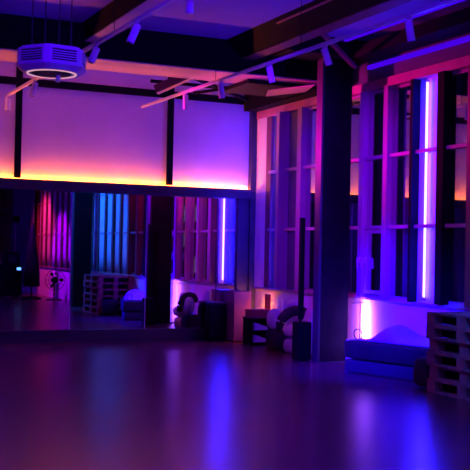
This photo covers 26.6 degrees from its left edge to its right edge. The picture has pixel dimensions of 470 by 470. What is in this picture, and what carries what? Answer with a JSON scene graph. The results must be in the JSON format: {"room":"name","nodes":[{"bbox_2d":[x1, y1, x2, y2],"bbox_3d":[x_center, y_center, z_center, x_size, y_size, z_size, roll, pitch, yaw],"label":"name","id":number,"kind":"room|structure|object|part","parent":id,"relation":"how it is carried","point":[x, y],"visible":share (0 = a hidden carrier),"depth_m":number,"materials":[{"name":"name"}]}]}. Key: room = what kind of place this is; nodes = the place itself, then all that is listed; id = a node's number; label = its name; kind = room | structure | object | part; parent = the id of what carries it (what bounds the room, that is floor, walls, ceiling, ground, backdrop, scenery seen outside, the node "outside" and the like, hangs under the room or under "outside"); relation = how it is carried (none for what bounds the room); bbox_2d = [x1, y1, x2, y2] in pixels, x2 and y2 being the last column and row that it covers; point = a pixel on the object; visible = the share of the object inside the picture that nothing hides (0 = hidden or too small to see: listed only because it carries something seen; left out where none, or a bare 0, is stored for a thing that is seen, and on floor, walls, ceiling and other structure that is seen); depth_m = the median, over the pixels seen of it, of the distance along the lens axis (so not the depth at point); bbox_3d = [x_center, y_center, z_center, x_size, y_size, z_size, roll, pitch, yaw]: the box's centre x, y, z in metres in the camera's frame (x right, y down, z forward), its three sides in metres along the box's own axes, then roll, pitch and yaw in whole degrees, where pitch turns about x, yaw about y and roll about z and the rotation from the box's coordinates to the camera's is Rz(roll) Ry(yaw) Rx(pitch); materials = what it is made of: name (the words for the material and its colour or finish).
{"room":"exercise studio","nodes":[
{"label":"exercise studio","id":0,"kind":"room"},
{"bbox_2d":[0,61,249,189],"bbox_3d":[-4.835,-0.556,14.605,11.759,4.350,0.236,2,-1,-25],"label":"wall","id":1,"kind":"structure","parent":0,"point":[68,135],"depth_m":15.86,"materials":[{"name":"white paint"}]},
{"bbox_2d":[14,66,22,177],"bbox_3d":[-3.299,-1.782,15.162,0.095,1.820,0.043,2,-1,-25],"label":"trim","id":2,"kind":"structure","parent":1,"relation":"attached to","point":[19,95],"depth_m":15.14,"materials":[{"name":"black paint"}]},
{"bbox_2d":[0,76,243,104],"bbox_3d":[-4.816,-2.384,14.458,11.180,0.110,0.063,2,-1,-25],"label":"trim","id":3,"kind":"structure","parent":1,"relation":"attached to","point":[3,79],"depth_m":15.76,"materials":[{"name":"black paint"}]},
{"bbox_2d":[0,178,251,343],"bbox_3d":[-4.851,0.359,14.383,11.170,2.508,0.142,2,-1,-25],"label":"wall mirror","id":4,"kind":"object","parent":1,"relation":"attached to","point":[81,262],"visible":0.82,"depth_m":15.78,"materials":[{"name":"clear mirror"}]},
{"bbox_3d":[-3.128,0.388,15.243,1.234,2.170,0.010,2,-1,-25],"label":"mirror panel","id":5,"kind":"part","parent":4,"relation":"part of","materials":[{"name":"silver metal"}]},
{"bbox_3d":[-2.001,0.418,15.760,1.234,2.170,0.010,2,-1,-25],"label":"mirror panel","id":6,"kind":"part","parent":4,"relation":"part of","materials":[{"name":"silver metal"}]},
{"bbox_3d":[-0.874,0.449,16.277,1.234,2.170,0.010,2,-1,-25],"label":"mirror panel","id":7,"kind":"part","parent":4,"relation":"part of","materials":[{"name":"silver metal"}]},
{"bbox_3d":[-0.149,0.469,16.609,0.349,2.170,0.010,2,-1,-25],"label":"mirror panel","id":8,"kind":"part","parent":4,"relation":"part of","materials":[{"name":"silver metal"}]},
{"bbox_2d":[166,77,174,184],"bbox_3d":[-1.052,-1.721,16.193,0.100,1.820,0.043,2,-1,-25],"label":"trim","id":9,"kind":"structure","parent":1,"relation":"attached to","point":[170,111],"depth_m":16.17,"materials":[{"name":"black paint"}]},
{"bbox_2d":[247,112,257,308],"bbox_3d":[0.285,-0.245,16.765,0.120,4.000,0.103,2,-1,-25],"label":"trim","id":10,"kind":"structure","parent":1,"relation":"attached to","point":[253,119],"depth_m":16.72,"materials":[{"name":"black metal"}]},
{"bbox_2d":[0,340,469,469],"bbox_3d":[-0.008,1.609,3.952,11.759,0.100,23.606,2,-1,-25],"label":"floor","id":11,"kind":"structure","parent":0,"point":[188,404],"depth_m":9.14,"materials":[{"name":"brown wood"}]},
{"bbox_2d":[205,302,226,340],"bbox_3d":[-0.318,1.419,16.350,0.330,0.635,0.210,2,-1,-25],"label":"waste bin","id":12,"kind":"object","parent":11,"relation":"on","point":[215,312],"visible":1,"depth_m":16.26,"materials":[{"name":"black plastic"}]},
{"bbox_3d":[-0.312,1.127,16.354,0.325,0.050,0.205,2,-1,-25],"label":"lid","id":13,"kind":"part","parent":12,"relation":"part of","materials":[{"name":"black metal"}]},
{"bbox_2d":[225,291,250,341],"bbox_3d":[0.041,1.334,16.372,0.305,0.820,0.390,2,-1,-25],"label":"base cabinet","id":14,"kind":"object","parent":11,"relation":"on","point":[237,302],"visible":0.83,"depth_m":16.20,"materials":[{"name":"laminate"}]},
{"bbox_2d":[242,316,273,344],"bbox_3d":[0.378,1.524,15.882,0.420,0.440,0.350,2,-1,-25],"label":"shoe shelf","id":15,"kind":"object","parent":11,"relation":"on","point":[248,332],"visible":0.71,"depth_m":15.83,"materials":[{"name":"black paint"}]},
{"bbox_2d":[245,309,268,316],"bbox_3d":[0.357,1.244,15.879,0.315,0.120,0.260,2,-1,-25],"label":"box","id":16,"kind":"object","parent":15,"relation":"on","point":[248,312],"visible":0.84,"depth_m":15.77,"materials":[{"name":"brown wood"}]},
{"bbox_2d":[265,294,270,309],"bbox_3d":[0.524,1.355,16.115,0.025,0.790,0.170,2,-1,-25],"label":"board","id":17,"kind":"object","parent":16,"relation":"on","point":[267,296],"visible":0.36,"depth_m":16.07,"materials":[{"name":"brown wood"}]},
{"bbox_2d":[253,335,265,341],"bbox_3d":[0.399,1.642,15.812,0.277,0.113,0.088,2,-1,-30],"label":"sneaker","id":18,"kind":"object","parent":15,"relation":"on","point":[256,338],"visible":0.86,"depth_m":15.76,"materials":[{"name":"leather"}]},
{"bbox_2d":[253,323,267,329],"bbox_3d":[0.414,1.453,15.838,0.277,0.113,0.088,2,-1,-33],"label":"sneaker","id":19,"kind":"object","parent":15,"relation":"on","point":[256,326],"visible":1,"depth_m":15.78,"materials":[{"name":"fabric"}]},
{"bbox_2d":[266,330,287,350],"bbox_3d":[0.680,1.589,15.048,0.350,0.298,0.457,2,-1,-25],"label":"duffel bag","id":20,"kind":"object","parent":11,"relation":"on","point":[275,339],"visible":0.65,"depth_m":14.87,"materials":[{"name":"fabric"}]},
{"bbox_2d":[267,309,279,329],"bbox_3d":[0.592,1.273,15.061,0.173,0.316,0.298,2,-1,-25],"label":"cushion","id":21,"kind":"object","parent":20,"relation":"on","point":[272,314],"visible":0.78,"depth_m":14.98,"materials":[{"name":"fabric"}]},
{"bbox_2d":[283,338,291,352],"bbox_3d":[0.866,1.625,14.579,0.251,0.218,0.336,2,-1,-25],"label":"cushion","id":22,"kind":"object","parent":11,"relation":"on","point":[287,345],"visible":0.38,"depth_m":14.52,"materials":[{"name":"fabric"}]},
{"bbox_2d":[283,324,291,337],"bbox_3d":[0.869,1.413,14.582,0.275,0.204,0.358,2,-1,-25],"label":"cushion","id":23,"kind":"object","parent":22,"relation":"on","point":[287,330],"visible":0.39,"depth_m":14.50,"materials":[{"name":"fabric"}]},
{"bbox_2d":[276,306,306,329],"bbox_3d":[0.872,1.231,14.752,0.528,0.370,0.162,1,-1,0],"label":"bolster","id":24,"kind":"object","parent":23,"relation":"on","point":[286,314],"visible":0.69,"depth_m":14.69,"materials":[{"name":"fabric"}]},
{"bbox_2d":[286,300,298,325],"bbox_3d":[0.901,1.374,15.258,0.121,0.742,0.404,2,-1,-25],"label":"pillow","id":25,"kind":"object","parent":11,"relation":"on","point":[292,302],"visible":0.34,"depth_m":15.20,"materials":[{"name":"fabric"}]},
{"bbox_2d":[292,218,311,360],"bbox_3d":[0.931,0.742,13.667,0.210,1.960,0.186,2,-1,-25],"label":"loudspeaker","id":26,"kind":"object","parent":11,"relation":"on","point":[301,330],"visible":1,"depth_m":13.63,"materials":[{"name":"black plastic"}]},
{"bbox_2d":[299,324,310,357],"bbox_3d":[0.954,1.446,13.575,0.170,0.450,0.008,2,-1,-25],"label":"grille","id":27,"kind":"object","parent":26,"relation":"attached to","point":[304,329],"depth_m":13.57,"materials":[{"name":"black plastic"}]},
{"bbox_2d":[304,309,312,354],"bbox_3d":[1.096,1.404,14.426,0.141,0.656,0.242,2,-1,-25],"label":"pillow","id":28,"kind":"object","parent":11,"relation":"on","point":[308,317],"visible":0.36,"depth_m":14.34,"materials":[{"name":"fabric"}]},
{"bbox_2d":[310,58,351,362],"bbox_3d":[1.334,-0.331,13.573,0.514,4.120,0.205,2,-1,-25],"label":"steel column","id":29,"kind":"structure","parent":11,"relation":"on","point":[334,81],"depth_m":13.50,"materials":[{"name":"black metal"}]},
{"bbox_2d":[271,36,372,64],"bbox_3d":[1.204,-2.511,13.466,1.328,0.230,0.550,2,-1,-25],"label":"beam","id":30,"kind":"structure","parent":29,"relation":"on","point":[347,47],"depth_m":13.28,"materials":[{"name":"black paint"}]},
{"bbox_3d":[1.292,1.722,13.542,0.514,0.012,0.205,2,-1,-25],"label":"plate","id":31,"kind":"part","parent":29,"relation":"part of","materials":[{"name":"black metal"}]},
{"bbox_2d":[359,301,360,338],"bbox_3d":[1.696,1.316,13.534,0.070,0.840,0.060,2,-1,-25],"label":"wall light","id":32,"kind":"object","parent":11,"relation":"on","point":[360,301],"visible":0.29,"depth_m":13.53,"materials":[{"name":"white plastic"}]},
{"bbox_2d":[345,358,413,380],"bbox_3d":[2.003,1.634,12.023,0.782,0.171,1.429,2,-1,-25],"label":"mat","id":33,"kind":"object","parent":11,"relation":"on","point":[404,372],"visible":0.35,"depth_m":12.02,"materials":[{"name":"blue fabric"}]},
{"bbox_2d":[344,340,428,365],"bbox_3d":[1.995,1.430,12.001,0.777,0.227,1.449,2,-1,-25],"label":"mat","id":34,"kind":"object","parent":33,"relation":"on","point":[355,349],"visible":0.44,"depth_m":11.94,"materials":[{"name":"blue fabric"}]},
{"bbox_2d":[356,325,428,347],"bbox_3d":[2.044,1.203,11.981,0.641,0.216,1.156,2,-1,-25],"label":"blanket","id":35,"kind":"object","parent":34,"relation":"on","point":[396,334],"visible":0.76,"depth_m":12.03,"materials":[{"name":"fabric"}]},
{"bbox_2d":[413,356,428,386],"bbox_3d":[2.188,1.529,11.142,0.342,0.344,0.264,2,-1,-25],"label":"bag","id":36,"kind":"object","parent":11,"relation":"on","point":[421,370],"visible":0.39,"depth_m":11.04,"materials":[{"name":"fabric"}]},
{"bbox_2d":[427,377,469,400],"bbox_3d":[2.711,1.639,10.477,0.800,0.144,1.200,2,-1,-25],"label":"wooden pallet","id":37,"kind":"object","parent":11,"relation":"on","point":[433,385],"visible":0.71,"depth_m":10.62,"materials":[{"name":"brown wood"}]},
{"bbox_2d":[429,364,469,386],"bbox_3d":[2.733,1.496,10.466,0.800,0.144,1.200,2,-1,-25],"label":"wooden pallet","id":38,"kind":"object","parent":37,"relation":"on","point":[438,373],"visible":0.71,"depth_m":10.63,"materials":[{"name":"brown wood"}]},
{"bbox_2d":[426,351,469,372],"bbox_3d":[2.705,1.351,10.492,0.800,0.144,1.200,2,-1,-25],"label":"wooden pallet","id":39,"kind":"object","parent":38,"relation":"on","point":[462,364],"visible":0.76,"depth_m":10.62,"materials":[{"name":"brown wood"}]},
{"bbox_2d":[429,338,469,358],"bbox_3d":[2.733,1.208,10.478,0.800,0.144,1.200,2,-1,-25],"label":"wooden pallet","id":40,"kind":"object","parent":39,"relation":"on","point":[436,346],"visible":0.74,"depth_m":10.64,"materials":[{"name":"brown wood"}]},
{"bbox_2d":[426,325,469,344],"bbox_3d":[2.704,1.063,10.498,0.800,0.144,1.200,2,-1,-25],"label":"wooden pallet","id":41,"kind":"object","parent":40,"relation":"on","point":[461,336],"visible":0.82,"depth_m":10.63,"materials":[{"name":"brown wood"}]},
{"bbox_2d":[427,311,469,330],"bbox_3d":[2.713,0.920,10.515,0.800,0.144,1.200,2,-1,-25],"label":"wooden pallet","id":42,"kind":"object","parent":41,"relation":"on","point":[457,319],"visible":1,"depth_m":10.67,"materials":[{"name":"brown wood"}]},
{"bbox_2d":[0,0,469,40],"bbox_3d":[0.083,-2.840,4.018,11.759,0.100,23.606,2,-1,-25],"label":"ceiling","id":43,"kind":"structure","parent":0,"point":[221,19],"depth_m":12.06,"materials":[{"name":"paint"}]},
{"bbox_2d":[16,0,86,81],"bbox_3d":[-1.710,-2.094,9.349,0.688,1.304,0.657,2,-1,-25],"label":"air purifier","id":44,"kind":"object","parent":43,"relation":"hanging from","point":[45,60],"visible":1,"depth_m":9.12,"materials":[{"name":"white plastic"}]},
{"bbox_2d":[21,47,41,59],"bbox_3d":[-1.857,-1.654,9.076,0.235,0.105,0.005,1,-1,27],"label":"grille","id":45,"kind":"object","parent":44,"relation":"attached to","point":[27,53],"depth_m":9.07,"materials":[{"name":"white plastic"}]},
{"bbox_3d":[-1.877,-2.238,9.251,0.024,1.027,0.024,1,-1,-2],"label":"hanging rod","id":46,"kind":"part","parent":44,"relation":"part of","materials":[{"name":"black metal"}]},
{"bbox_3d":[-1.794,-2.233,9.443,0.024,1.027,0.024,0,-1,43],"label":"hanging rod","id":47,"kind":"part","parent":44,"relation":"part of","materials":[{"name":"black metal"}]},
{"bbox_2d":[31,70,71,77],"bbox_3d":[-1.722,-1.510,9.341,0.380,0.010,0.380,2,-1,-25],"label":"ring light","id":48,"kind":"object","parent":44,"relation":"attached to","point":[36,73],"depth_m":9.31,"materials":[{"name":"grey plastic"}]},
{"bbox_3d":[-1.672,-2.230,9.500,0.024,1.027,0.024,1,-1,-2],"label":"hanging rod","id":49,"kind":"part","parent":44,"relation":"part of","materials":[{"name":"black metal"}]},
{"bbox_2d":[52,47,76,61],"bbox_3d":[-1.557,-1.647,9.090,0.235,0.105,0.005,2,-1,-33],"label":"grille","id":50,"kind":"object","parent":44,"relation":"attached to","point":[59,54],"depth_m":9.09,"materials":[{"name":"white plastic"}]},
{"bbox_3d":[-1.541,-2.229,9.405,0.024,1.027,0.024,0,-1,43],"label":"hanging rod","id":51,"kind":"part","parent":44,"relation":"part of","materials":[{"name":"black metal"}]},
{"bbox_2d":[83,53,86,67],"bbox_3d":[-1.415,-1.641,9.357,0.099,0.105,0.222,2,-1,-25],"label":"grille","id":52,"kind":"object","parent":44,"relation":"attached to","point":[84,56],"depth_m":9.34,"materials":[{"name":"white plastic"}]},
{"bbox_2d":[7,0,175,95],"bbox_3d":[-1.678,-2.408,11.324,0.042,0.617,7.961,2,-1,-26],"label":"track","id":53,"kind":"object","parent":43,"relation":"hanging from","point":[165,3],"visible":0.83,"depth_m":10.35,"materials":[{"name":"white metal"}]},
{"bbox_2d":[5,96,10,110],"bbox_3d":[-3.404,-1.970,14.909,0.082,0.221,0.080,2,-1,-25],"label":"track spotlight","id":54,"kind":"object","parent":53,"relation":"hanging from","point":[7,99],"visible":1,"depth_m":14.88,"materials":[{"name":"white metal"}]},
{"bbox_2d":[29,80,37,96],"bbox_3d":[-2.724,-1.977,13.447,0.121,0.222,0.080,2,-1,-25],"label":"track spotlight","id":55,"kind":"object","parent":53,"relation":"hanging from","point":[33,89],"visible":1,"depth_m":13.42,"materials":[{"name":"white metal"}]},
{"bbox_2d":[88,45,99,63],"bbox_3d":[-1.561,-1.996,11.003,0.136,0.210,0.080,2,-1,-25],"label":"track spotlight","id":56,"kind":"object","parent":53,"relation":"hanging from","point":[95,51],"visible":1,"depth_m":10.97,"materials":[{"name":"white metal"}]},
{"bbox_3d":[-1.265,-2.429,10.463,0.007,0.585,0.008,2,-1,-25],"label":"hanging rod","id":57,"kind":"part","parent":53,"relation":"part of","materials":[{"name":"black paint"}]},
{"bbox_2d":[127,21,140,44],"bbox_3d":[-0.998,-1.993,9.816,0.147,0.228,0.080,2,-1,-25],"label":"track spotlight","id":58,"kind":"object","parent":53,"relation":"hanging from","point":[136,27],"visible":1,"depth_m":9.79,"materials":[{"name":"white metal"}]},
{"bbox_2d":[82,0,164,41],"bbox_3d":[0.318,-2.608,8.027,0.260,0.235,10.299,2,-1,-25],"label":"roof beam","id":59,"kind":"structure","parent":43,"relation":"attached to","point":[100,24],"depth_m":11.63,"materials":[{"name":"black paint"}]},
{"bbox_2d":[0,13,316,84],"bbox_3d":[-3.737,-2.525,12.267,11.309,0.440,0.790,2,-1,-25],"label":"cross beam","id":60,"kind":"structure","parent":43,"relation":"attached to","point":[155,53],"depth_m":13.16,"materials":[{"name":"black paint"}]},
{"bbox_2d":[153,77,192,93],"bbox_3d":[-0.871,-2.183,14.190,0.570,0.334,0.140,1,-1,10],"label":"diagonal brace","id":61,"kind":"object","parent":60,"relation":"attached to","point":[172,82],"visible":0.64,"depth_m":14.14,"materials":[{"name":"red wood"}]},
{"bbox_2d":[224,79,314,97],"bbox_3d":[0.472,-2.154,14.653,1.065,0.056,0.980,2,-1,-25],"label":"plate","id":62,"kind":"object","parent":60,"relation":"attached to","point":[249,86],"visible":0.71,"depth_m":14.41,"materials":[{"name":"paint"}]},
{"bbox_2d":[193,89,217,93],"bbox_3d":[-0.197,-2.232,15.215,0.040,0.046,1.278,2,-1,-45],"label":"bar","id":63,"kind":"object","parent":62,"relation":"attached to","point":[208,90],"visible":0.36,"depth_m":15.46,"materials":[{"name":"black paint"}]},
{"bbox_2d":[266,85,313,95],"bbox_3d":[0.806,-2.111,14.554,1.202,0.015,0.405,0,-1,42],"label":"ceiling panel","id":64,"kind":"object","parent":62,"relation":"attached to","point":[299,89],"visible":1,"depth_m":14.50,"materials":[{"name":"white wood"}]},
{"bbox_2d":[186,0,193,13],"bbox_3d":[-0.463,-2.495,10.254,0.076,0.425,0.076,2,-1,-25],"label":"ceiling spotlight","id":65,"kind":"object","parent":43,"relation":"hanging from","point":[189,3],"visible":1,"depth_m":10.22,"materials":[{"name":"white metal"}]},
{"bbox_2d":[141,0,459,107],"bbox_3d":[0.377,-2.356,12.041,0.042,0.617,8.552,2,-1,-26],"label":"track","id":66,"kind":"object","parent":43,"relation":"hanging from","point":[441,3],"visible":1,"depth_m":11.00,"materials":[{"name":"white metal"}]},
{"bbox_2d":[183,93,187,108],"bbox_3d":[-0.707,-1.920,14.269,0.084,0.231,0.080,2,-1,-25],"label":"track spotlight","id":67,"kind":"object","parent":66,"relation":"hanging from","point":[185,96],"visible":1,"depth_m":14.23,"materials":[{"name":"white metal"}]},
{"bbox_2d":[218,81,224,98],"bbox_3d":[-0.181,-1.924,13.194,0.100,0.232,0.080,2,-1,-25],"label":"track spotlight","id":68,"kind":"object","parent":66,"relation":"hanging from","point":[220,84],"visible":1,"depth_m":13.16,"materials":[{"name":"white metal"}]},
{"bbox_2d":[266,64,274,82],"bbox_3d":[0.430,-1.935,11.945,0.121,0.222,0.080,2,-1,-25],"label":"track spotlight","id":69,"kind":"object","parent":66,"relation":"hanging from","point":[270,73],"visible":1,"depth_m":11.91,"materials":[{"name":"white metal"}]},
{"bbox_3d":[0.749,-2.376,11.271,0.007,0.585,0.008,2,-1,-25],"label":"hanging rod","id":70,"kind":"part","parent":66,"relation":"part of","materials":[{"name":"black paint"}]},
{"bbox_2d":[321,45,331,65],"bbox_3d":[0.994,-1.942,10.793,0.140,0.220,0.080,2,-1,-25],"label":"track spotlight","id":71,"kind":"object","parent":66,"relation":"hanging from","point":[325,53],"visible":1,"depth_m":10.76,"materials":[{"name":"white metal"}]},
{"bbox_2d":[404,16,414,41],"bbox_3d":[1.653,-1.943,9.402,0.115,0.232,0.080,2,-1,-25],"label":"track spotlight","id":72,"kind":"object","parent":66,"relation":"hanging from","point":[410,34],"visible":1,"depth_m":9.37,"materials":[{"name":"white metal"}]},
{"bbox_2d":[227,0,412,59],"bbox_3d":[2.268,-2.555,8.921,0.510,0.235,10.299,2,-1,-25],"label":"roof beam","id":73,"kind":"structure","parent":43,"relation":"attached to","point":[267,38],"depth_m":11.87,"materials":[{"name":"black paint"}]},
{"bbox_2d":[276,0,331,23],"bbox_3d":[1.441,-2.619,10.247,0.030,0.020,4.400,2,-1,-25],"label":"batten","id":74,"kind":"object","parent":73,"relation":"attached to","point":[326,1],"visible":1,"depth_m":11.59,"materials":[{"name":"brown wood"}]},
{"bbox_2d":[321,33,356,68],"bbox_3d":[1.332,-2.365,12.738,0.050,0.249,1.286,1,-1,25],"label":"diagonal brace","id":75,"kind":"object","parent":73,"relation":"attached to","point":[326,36],"visible":0.71,"depth_m":12.77,"materials":[{"name":"red wood"}]},
{"bbox_2d":[344,0,464,41],"bbox_3d":[3.027,-2.620,9.897,0.060,0.035,7.440,2,-1,-25],"label":"ledge","id":76,"kind":"object","parent":43,"relation":"attached to","point":[439,8],"visible":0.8,"depth_m":12.23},
{"bbox_2d":[255,289,469,338],"bbox_3d":[5.242,1.271,6.334,0.250,0.860,23.156,2,-1,-25],"label":"wall","id":77,"kind":"structure","parent":0,"point":[381,315],"depth_m":13.43,"materials":[{"name":"white paint"}]},
{"bbox_2d":[254,117,266,286],"bbox_3d":[0.447,-0.540,16.583,0.050,2.810,0.366,2,-1,-25],"label":"window","id":78,"kind":"structure","parent":77,"relation":"in","point":[261,123],"depth_m":16.57,"materials":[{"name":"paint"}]},
{"bbox_2d":[264,116,273,287],"bbox_3d":[0.589,-0.540,16.347,0.110,2.810,0.180,2,-1,-25],"label":"trim","id":79,"kind":"structure","parent":77,"relation":"attached to","point":[270,120],"depth_m":16.29,"materials":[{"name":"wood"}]},
{"bbox_2d":[267,116,276,287],"bbox_3d":[0.691,-0.542,16.070,0.115,2.810,0.492,2,-1,-25],"label":"window","id":80,"kind":"structure","parent":77,"relation":"in","point":[273,171],"depth_m":16.21,"materials":[{"name":"paint"}]},
{"bbox_2d":[271,116,276,287],"bbox_3d":[0.702,-0.542,16.075,0.008,2.810,0.490,2,-1,-25],"label":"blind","id":81,"kind":"object","parent":80,"relation":"attached to","point":[275,117],"depth_m":16.21,"materials":[{"name":"white fabric"}]},
{"bbox_2d":[274,111,289,288],"bbox_3d":[0.773,-0.545,15.777,0.250,2.810,0.090,2,-1,-25],"label":"trim","id":82,"kind":"structure","parent":77,"relation":"attached to","point":[283,118],"depth_m":15.72,"materials":[{"name":"paint"}]},
{"bbox_2d":[284,110,297,289],"bbox_3d":[0.937,-0.545,15.534,0.115,2.810,0.492,2,-1,-25],"label":"window","id":83,"kind":"structure","parent":77,"relation":"in","point":[292,169],"depth_m":15.63,"materials":[{"name":"paint"}]},
{"bbox_2d":[294,107,311,290],"bbox_3d":[1.047,-0.547,15.265,0.180,2.810,0.130,2,-1,-25],"label":"trim","id":84,"kind":"structure","parent":77,"relation":"attached to","point":[304,124],"depth_m":15.22,"materials":[{"name":"paint"}]},
{"bbox_2d":[303,106,316,291],"bbox_3d":[1.183,-0.548,14.997,0.115,2.810,0.492,2,-1,-25],"label":"window","id":85,"kind":"structure","parent":77,"relation":"in","point":[313,107],"depth_m":15.07,"materials":[{"name":"paint"}]},
{"bbox_2d":[348,120,351,290],"bbox_3d":[1.545,-0.553,14.190,0.170,2.810,0.100,2,-1,-25],"label":"trim","id":86,"kind":"structure","parent":77,"relation":"attached to","point":[351,120],"depth_m":14.18,"materials":[{"name":"paint"}]},
{"bbox_2d":[348,95,359,295],"bbox_3d":[1.675,-0.554,13.925,0.115,2.810,0.492,2,-1,-25],"label":"window","id":87,"kind":"structure","parent":77,"relation":"in","point":[356,160],"depth_m":13.92,"materials":[{"name":"paint"}]},
{"bbox_2d":[253,286,469,309],"bbox_3d":[5.209,0.825,6.311,0.250,0.030,23.136,2,-1,-25],"label":"trim","id":88,"kind":"structure","parent":77,"relation":"on","point":[285,290],"depth_m":12.97,"materials":[{"name":"paint"}]},
{"bbox_2d":[402,167,408,296],"bbox_3d":[2.299,-0.017,12.869,0.093,1.731,0.384,2,-1,-25],"label":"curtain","id":89,"kind":"object","parent":88,"relation":"on","point":[406,174],"visible":0.27,"depth_m":13.00,"materials":[{"name":"grey fabric"}]},
{"bbox_2d":[356,91,374,296],"bbox_3d":[1.791,-0.556,13.653,0.170,2.810,0.100,2,-1,-25],"label":"trim","id":90,"kind":"structure","parent":77,"relation":"attached to","point":[366,128],"depth_m":13.61,"materials":[{"name":"paint"}]},
{"bbox_2d":[357,89,383,297],"bbox_3d":[1.875,-0.558,13.390,0.199,2.810,0.533,2,-1,-25],"label":"window","id":91,"kind":"structure","parent":77,"relation":"in","point":[370,293],"depth_m":13.54,"materials":[{"name":"paint"}]},
{"bbox_3d":[1.899,0.362,13.373,0.058,0.870,0.490,2,-1,-25],"label":"casement frame","id":92,"kind":"part","parent":91,"relation":"part of","materials":[{"name":"paint"}]},
{"bbox_2d":[380,85,398,298],"bbox_3d":[2.037,-0.559,13.117,0.170,2.810,0.100,2,-1,-25],"label":"trim","id":93,"kind":"structure","parent":77,"relation":"attached to","point":[391,96],"depth_m":13.07,"materials":[{"name":"paint"}]},
{"bbox_2d":[388,82,410,300],"bbox_3d":[2.167,-0.560,12.852,0.115,2.810,0.492,2,-1,-25],"label":"window","id":94,"kind":"structure","parent":77,"relation":"in","point":[406,85],"depth_m":12.88,"materials":[{"name":"paint"}]},
{"bbox_2d":[407,79,420,301],"bbox_3d":[2.286,-0.562,12.563,0.180,2.810,0.055,2,-1,-25],"label":"trim","id":95,"kind":"structure","parent":77,"relation":"attached to","point":[412,262],"depth_m":12.52,"materials":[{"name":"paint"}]},
{"bbox_2d":[414,75,437,303],"bbox_3d":[2.413,-0.563,12.316,0.115,2.810,0.492,2,-1,-25],"label":"window","id":96,"kind":"structure","parent":77,"relation":"in","point":[431,151],"depth_m":12.35,"materials":[{"name":"paint"}]},
{"bbox_2d":[422,80,428,299],"bbox_3d":[2.365,-0.564,12.332,0.035,2.730,0.035,2,-1,-25],"label":"tube","id":97,"kind":"object","parent":96,"relation":"attached to","point":[427,81],"visible":1,"depth_m":12.32,"materials":[{"name":"white plastic"}]},
{"bbox_2d":[434,71,456,304],"bbox_3d":[2.539,-0.565,12.011,0.180,2.810,0.130,2,-1,-25],"label":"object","id":98,"kind":"structure","parent":77,"relation":"attached to","point":[446,97],"depth_m":11.96,"materials":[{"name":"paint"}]},
{"bbox_2d":[445,68,467,305],"bbox_3d":[2.659,-0.566,11.780,0.115,2.810,0.492,2,-1,-25],"label":"window","id":99,"kind":"structure","parent":77,"relation":"in","point":[462,71],"depth_m":11.80,"materials":[{"name":"paint"}]},
{"bbox_2d":[464,65,469,307],"bbox_3d":[2.775,-0.568,11.508,0.170,2.810,0.100,2,-1,-25],"label":"trim","id":100,"kind":"structure","parent":77,"relation":"attached to","point":[467,225],"depth_m":11.48,"materials":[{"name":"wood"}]},
{"bbox_2d":[352,33,469,85],"bbox_3d":[5.316,-2.373,6.388,0.250,0.550,23.156,2,-1,-25],"label":"wall header","id":101,"kind":"structure","parent":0,"point":[360,75],"depth_m":12.76,"materials":[{"name":"white paint"}]},
{"bbox_2d":[150,79,225,88],"bbox_3d":[-0.492,-2.375,15.851,1.800,0.050,0.050,2,-1,-25],"label":"bar","id":102,"kind":"object","parent":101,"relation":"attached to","point":[151,80],"visible":0.43,"depth_m":15.70,"materials":[{"name":"black paint"}]},
{"bbox_2d":[193,79,247,101],"bbox_3d":[-0.199,-2.267,15.489,0.050,0.051,2.455,1,-1,22],"label":"bar","id":103,"kind":"object","parent":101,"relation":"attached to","point":[214,86],"visible":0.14,"depth_m":15.79,"materials":[{"name":"black paint"}]},
{"bbox_2d":[244,85,316,111],"bbox_3d":[0.898,-2.224,15.363,0.288,0.300,2.956,2,-1,-25],"label":"trim","id":104,"kind":"structure","parent":101,"relation":"attached to","point":[255,103],"depth_m":15.88,"materials":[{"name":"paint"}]},
{"bbox_2d":[257,55,469,118],"bbox_3d":[5.193,-2.062,6.264,0.059,0.120,23.036,2,-1,-25],"label":"trim","id":105,"kind":"structure","parent":101,"relation":"attached to","point":[462,62],"depth_m":13.06,"materials":[{"name":"white wood"}]},
{"bbox_2d":[353,7,469,60],"bbox_3d":[3.721,-2.470,9.114,0.378,0.160,9.440,2,-1,-25],"label":"beam","id":106,"kind":"structure","parent":101,"relation":"attached to","point":[455,24],"depth_m":12.19,"materials":[{"name":"black paint"}]},
{"bbox_2d":[367,35,469,69],"bbox_3d":[3.415,-2.308,10.161,0.053,0.055,7.600,2,-1,-25],"label":"ledge","id":107,"kind":"object","parent":101,"relation":"attached to","point":[465,39],"visible":1,"depth_m":12.49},
{"bbox_2d":[457,67,467,301],"bbox_3d":[2.922,-0.564,11.541,0.095,3.010,1.024,2,-1,-25],"label":"curtain","id":108,"kind":"object","parent":101,"relation":"hanging from","point":[464,77],"visible":0.51,"depth_m":11.95,"materials":[{"name":"fabric"}]},
{"label":"outside","id":109,"kind":"structure","parent":0,"visible":0},
{"bbox_2d":[348,290,456,300],"bbox_3d":[20.547,2.649,12.162,32.391,0.100,85.000,2,-1,-25],"label":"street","id":110,"kind":"structure","parent":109,"point":[397,292],"depth_m":50.48,"materials":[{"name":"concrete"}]}
]}

